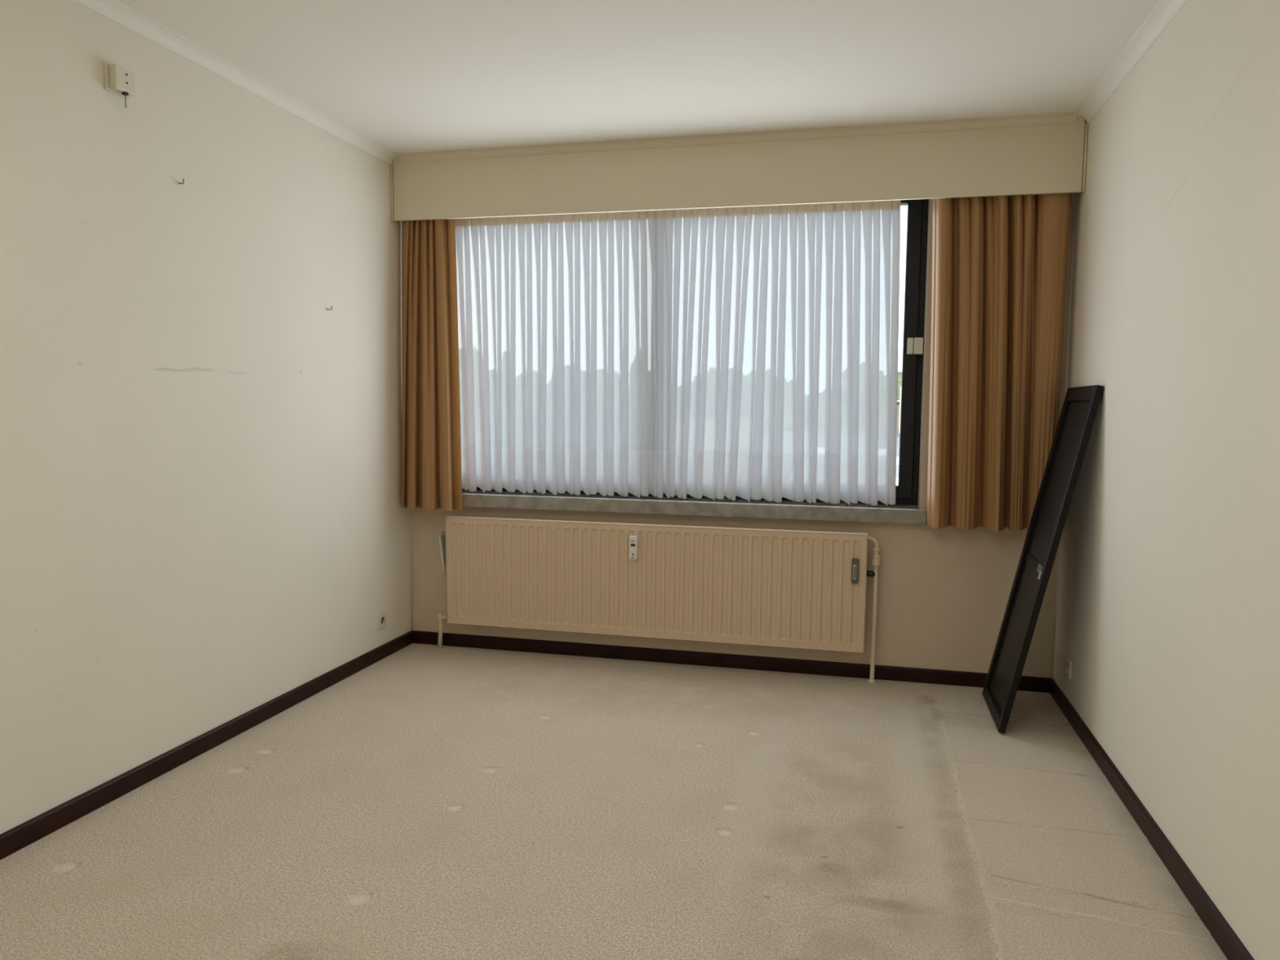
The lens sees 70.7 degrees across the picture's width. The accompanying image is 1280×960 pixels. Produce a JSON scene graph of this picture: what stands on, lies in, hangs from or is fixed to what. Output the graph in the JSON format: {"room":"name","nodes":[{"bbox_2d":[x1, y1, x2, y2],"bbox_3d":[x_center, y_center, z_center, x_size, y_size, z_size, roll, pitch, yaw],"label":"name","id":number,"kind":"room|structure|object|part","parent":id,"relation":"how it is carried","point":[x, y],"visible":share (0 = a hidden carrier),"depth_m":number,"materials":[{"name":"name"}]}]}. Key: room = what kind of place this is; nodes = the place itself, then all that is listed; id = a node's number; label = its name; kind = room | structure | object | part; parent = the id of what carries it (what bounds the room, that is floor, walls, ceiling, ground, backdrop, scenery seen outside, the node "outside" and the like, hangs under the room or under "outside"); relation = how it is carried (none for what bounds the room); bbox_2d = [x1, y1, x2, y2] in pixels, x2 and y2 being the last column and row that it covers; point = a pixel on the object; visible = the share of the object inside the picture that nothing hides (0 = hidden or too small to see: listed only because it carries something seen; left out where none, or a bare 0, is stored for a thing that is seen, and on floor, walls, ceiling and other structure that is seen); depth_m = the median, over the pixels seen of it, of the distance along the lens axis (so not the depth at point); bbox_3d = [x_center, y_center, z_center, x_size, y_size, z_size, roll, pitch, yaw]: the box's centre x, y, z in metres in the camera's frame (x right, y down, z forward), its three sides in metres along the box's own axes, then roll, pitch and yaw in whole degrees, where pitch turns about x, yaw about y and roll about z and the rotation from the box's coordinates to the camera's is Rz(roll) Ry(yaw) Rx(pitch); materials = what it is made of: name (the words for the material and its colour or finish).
{"room":"empty bedroom","nodes":[
{"label":"empty bedroom","id":0,"kind":"room"},
{"bbox_2d":[0,0,411,834],"bbox_3d":[-2.039,-0.068,2.124,0.280,2.747,6.224,2,5,14],"label":"wall","id":1,"kind":"structure","parent":0,"point":[203,520],"depth_m":3.15,"materials":[{"name":"white paint"}]},
{"bbox_2d":[103,62,135,107],"bbox_3d":[-1.658,-1.253,2.879,0.037,0.124,0.092,2,5,14],"label":"switch","id":2,"kind":"object","parent":1,"relation":"attached to","point":[119,81],"visible":1,"depth_m":2.86,"materials":[{"name":"beige plastic"}]},
{"bbox_3d":[-1.671,-1.275,2.881,0.010,0.082,0.092,2,5,14],"label":"plate","id":3,"kind":"part","parent":2,"relation":"part of","materials":[{"name":"beige plastic"}]},
{"bbox_2d":[121,91,128,95],"bbox_3d":[-1.648,-1.238,2.887,0.014,0.010,0.013,2,5,14],"label":"outlet","id":4,"kind":"object","parent":2,"relation":"attached to","point":[123,93],"depth_m":2.88,"materials":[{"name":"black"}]},
{"bbox_2d":[176,178,184,185],"bbox_3d":[-1.605,-1.042,3.154,0.025,0.021,0.012,2,5,14],"label":"wall hook","id":5,"kind":"object","parent":1,"relation":"attached to","point":[178,183],"visible":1,"depth_m":3.15,"materials":[{"name":"silver metal"}]},
{"bbox_2d":[0,631,413,860],"bbox_3d":[-1.908,1.072,2.183,0.013,0.067,5.664,2,5,14],"label":"baseboard","id":6,"kind":"structure","parent":1,"relation":"attached to","point":[26,833],"depth_m":3.21,"materials":[{"name":"brown wood"}]},
{"bbox_2d":[73,0,397,164],"bbox_3d":[-1.885,-1.403,1.894,0.050,0.045,5.497,2,5,14],"label":"trim","id":7,"kind":"structure","parent":1,"relation":"attached to","point":[115,11],"depth_m":3.35,"materials":[{"name":"white paint"}]},
{"bbox_2d":[377,611,386,630],"bbox_3d":[-1.314,0.717,4.601,0.014,0.082,0.082,2,5,14],"label":"wall socket","id":8,"kind":"object","parent":1,"relation":"attached to","point":[381,617],"visible":1,"depth_m":4.60,"materials":[{"name":"beige plastic"}]},
{"bbox_2d":[390,163,393,221],"bbox_3d":[-1.258,-1.457,4.571,0.010,0.283,0.010,4,6,36],"label":"trim","id":9,"kind":"structure","parent":1,"relation":"attached to","point":[391,165],"depth_m":4.57,"materials":[{"name":"beige paint"}]},
{"bbox_2d":[0,643,1227,959],"bbox_3d":[-0.339,1.153,1.807,3.284,0.011,5.704,2,5,14],"label":"floor","id":10,"kind":"structure","parent":0,"point":[429,802],"depth_m":2.73,"materials":[{"name":"beige carpet"}]},
{"bbox_2d":[437,515,880,684],"bbox_3d":[0.026,0.574,4.538,2.274,0.718,0.110,2,5,14],"label":"radiator","id":11,"kind":"object","parent":10,"relation":"on","point":[790,588],"visible":1,"depth_m":4.46,"materials":[{"name":"beige metal"}]},
{"bbox_2d":[438,531,445,569],"bbox_3d":[-1.031,0.371,4.778,0.057,0.202,0.055,2,5,14],"label":"pipe","id":12,"kind":"object","parent":11,"relation":"attached to","point":[442,539],"visible":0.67,"depth_m":4.76,"materials":[{"name":"grey metal"}]},
{"bbox_2d":[629,535,638,559],"bbox_3d":[-0.032,0.333,4.466,0.039,0.115,0.036,2,5,14],"label":"meter","id":13,"kind":"object","parent":11,"relation":"attached to","point":[633,540],"visible":1,"depth_m":4.45,"materials":[{"name":"white plastic"}]},
{"bbox_2d":[851,558,858,583],"bbox_3d":[1.006,0.426,4.226,0.030,0.116,0.029,2,5,14],"label":"meter","id":14,"kind":"object","parent":11,"relation":"attached to","point":[854,561],"visible":1,"depth_m":4.22,"materials":[{"name":"grey plastic"}]},
{"bbox_3d":[1.004,0.430,4.217,0.014,0.070,0.002,2,5,14],"label":"scale plate","id":15,"kind":"part","parent":14,"relation":"part of","materials":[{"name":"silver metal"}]},
{"bbox_3d":[1.093,0.443,4.263,0.041,0.032,0.031,2,5,14],"label":"knob","id":16,"kind":"part","parent":11,"relation":"part of","materials":[{"name":"black plastic"}]},
{"bbox_2d":[982,385,1103,733],"bbox_3d":[1.660,0.308,3.765,0.322,1.391,0.501,2,5,14],"label":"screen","id":17,"kind":"object","parent":10,"relation":"on","point":[1081,404],"visible":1,"depth_m":3.75,"materials":[{"name":"black metal"}]},
{"bbox_3d":[1.513,0.973,3.854,0.034,0.049,0.417,2,5,14],"label":"rail","id":18,"kind":"part","parent":17,"relation":"part of","materials":[{"name":"brown wood"}]},
{"bbox_3d":[1.657,0.351,3.770,0.020,0.036,0.417,2,5,14],"label":"rail","id":19,"kind":"part","parent":17,"relation":"part of","materials":[{"name":"brown wood"}]},
{"bbox_3d":[1.613,0.360,3.627,0.011,0.034,0.118,2,5,14],"label":"plate","id":20,"kind":"part","parent":17,"relation":"part of","materials":[{"name":"metal"}]},
{"bbox_3d":[1.806,-0.350,3.678,0.037,0.063,0.417,2,5,14],"label":"rail","id":21,"kind":"part","parent":17,"relation":"part of","materials":[{"name":"brown wood"}]},
{"bbox_2d":[117,0,1159,153],"bbox_3d":[-0.312,-1.486,1.591,3.804,0.200,6.224,2,5,14],"label":"ceiling","id":22,"kind":"structure","parent":0,"point":[406,76],"depth_m":3.25,"materials":[{"name":"white paint"}]},
{"bbox_2d":[411,192,1075,678],"bbox_3d":[0.374,-0.246,4.591,3.244,2.747,0.280,2,5,14],"label":"wall","id":23,"kind":"structure","parent":0,"point":[944,593],"depth_m":4.29,"materials":[{"name":"beige paint"}]},
{"bbox_2d":[409,509,413,631],"bbox_3d":[-1.233,-0.242,4.833,0.011,2.133,0.011,2,5,14],"label":"trim","id":24,"kind":"structure","parent":23,"relation":"attached to","point":[411,515],"depth_m":4.89,"materials":[{"name":"beige paint"}]},
{"bbox_2d":[431,199,928,524],"bbox_3d":[0.086,-0.623,4.555,2.638,1.572,0.257,2,5,14],"label":"window","id":25,"kind":"structure","parent":23,"relation":"in","point":[906,510],"depth_m":4.35,"materials":[{"name":"black metal"}]},
{"bbox_3d":[0.078,0.126,4.616,2.638,0.070,0.257,2,5,14],"label":"sill","id":26,"kind":"part","parent":25,"relation":"part of","materials":[{"name":"grey stone"}]},
{"bbox_3d":[0.720,-0.643,4.487,1.259,1.438,0.062,2,5,14],"label":"sash","id":27,"kind":"part","parent":25,"relation":"part of","materials":[{"name":"black metal"}]},
{"bbox_2d":[413,630,1049,693],"bbox_3d":[0.328,0.902,4.542,3.218,0.067,0.013,2,5,14],"label":"baseboard","id":28,"kind":"structure","parent":23,"relation":"attached to","point":[1037,684],"depth_m":4.51,"materials":[{"name":"brown wood"}]},
{"bbox_2d":[396,111,1077,162],"bbox_3d":[0.312,-1.572,4.168,3.144,0.036,0.030,2,5,14],"label":"trim","id":29,"kind":"structure","parent":23,"relation":"attached to","point":[1064,117],"depth_m":4.12,"materials":[{"name":"beige paint"}]},
{"bbox_2d":[393,115,1084,221],"bbox_3d":[0.333,-1.438,4.275,3.218,0.321,0.167,2,5,14],"label":"pelmet","id":30,"kind":"object","parent":23,"relation":"attached to","point":[1040,159],"visible":0.91,"depth_m":4.15,"materials":[{"name":"beige paint"}]},
{"bbox_2d":[1050,205,1075,678],"bbox_3d":[1.912,-0.148,4.076,0.011,2.133,0.011,2,5,14],"label":"trim","id":31,"kind":"structure","parent":23,"relation":"attached to","point":[1074,206],"depth_m":4.04,"materials":[{"name":"beige paint"}]},
{"bbox_3d":[0.342,-1.389,4.317,3.204,0.070,0.141,2,5,14],"label":"rail","id":32,"kind":"object","parent":23,"relation":"attached to","visible":0},
{"bbox_2d":[401,218,462,511],"bbox_3d":[-1.086,-0.601,4.636,0.370,1.505,0.129,2,5,14],"label":"curtain","id":33,"kind":"object","parent":32,"relation":"hanging from","point":[431,441],"visible":0.98,"depth_m":4.62,"materials":[{"name":"brown fabric"}]},
{"bbox_2d":[454,200,900,505],"bbox_3d":[0.124,-0.637,4.492,2.257,1.463,0.036,2,5,14],"label":"sheer curtain","id":34,"kind":"object","parent":32,"relation":"hanging from","point":[743,352],"visible":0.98,"depth_m":4.46,"materials":[{"name":"white fabric"}]},
{"bbox_2d":[926,192,1071,531],"bbox_3d":[1.587,-0.526,4.016,0.586,1.500,0.182,2,5,14],"label":"curtain","id":35,"kind":"object","parent":32,"relation":"hanging from","point":[999,263],"visible":0.94,"depth_m":4.01,"materials":[{"name":"brown fabric"}]},
{"bbox_2d":[1053,0,1279,959],"bbox_3d":[1.386,0.034,1.299,0.280,2.747,6.224,2,5,14],"label":"wall","id":36,"kind":"structure","parent":0,"point":[1167,620],"depth_m":2.54,"materials":[{"name":"white paint"}]},
{"bbox_2d":[1064,657,1071,679],"bbox_3d":[1.826,0.806,3.852,0.014,0.082,0.082,2,5,14],"label":"wall socket","id":37,"kind":"object","parent":36,"relation":"attached to","point":[1068,670],"visible":1,"depth_m":3.83,"materials":[{"name":"beige plastic"}]},
{"bbox_2d":[1082,123,1088,191],"bbox_3d":[1.883,-1.363,3.814,0.010,0.283,0.010,4,6,36],"label":"trim","id":38,"kind":"structure","parent":36,"relation":"attached to","point":[1086,124],"depth_m":3.81,"materials":[{"name":"beige paint"}]},
{"bbox_2d":[1076,0,1188,124],"bbox_3d":[1.219,-1.311,1.146,0.050,0.045,5.497,2,5,14],"label":"trim","id":39,"kind":"structure","parent":36,"relation":"attached to","point":[1164,12],"depth_m":3.11,"materials":[{"name":"white paint"}]},
{"bbox_2d":[1049,678,1254,959],"bbox_3d":[1.232,1.166,1.426,0.013,0.067,5.664,2,5,14],"label":"baseboard","id":40,"kind":"structure","parent":36,"relation":"attached to","point":[1223,934],"depth_m":2.63,"materials":[{"name":"brown wood"}]},
{"label":"outside","id":41,"kind":"structure","parent":0,"visible":0},
{"label":"ground","id":42,"kind":"structure","parent":41,"visible":0},
{"bbox_2d":[895,457,898,484],"bbox_3d":[7.862,3.795,23.705,7.300,8.320,9.050,2,5,14],"label":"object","id":43,"kind":"structure","parent":42,"relation":"on","point":[897,458],"depth_m":25.40,"materials":[{"name":"white"}]},
{"bbox_2d":[896,408,899,457],"bbox_3d":[9.384,1.633,41.201,7.200,9.800,8.800,2,5,14],"label":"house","id":44,"kind":"structure","parent":42,"relation":"on","point":[898,434],"depth_m":39.64,"materials":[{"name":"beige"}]},
{"bbox_2d":[897,386,901,433],"bbox_3d":[15.470,-0.010,54.041,1.000,11.100,0.120,2,5,14],"label":"mast","id":45,"kind":"object","parent":42,"relation":"on","point":[900,400],"visible":0.18,"depth_m":53.66,"materials":[{"name":"white"}]},
{"bbox_2d":[897,371,902,433],"bbox_3d":[16.170,-0.966,58.978,5.168,12.222,5.035,0,5,-11],"label":"tree","id":46,"kind":"object","parent":42,"relation":"on","point":[900,373],"visible":0.03,"depth_m":56.92,"materials":[{"name":"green plant"}]}
]}

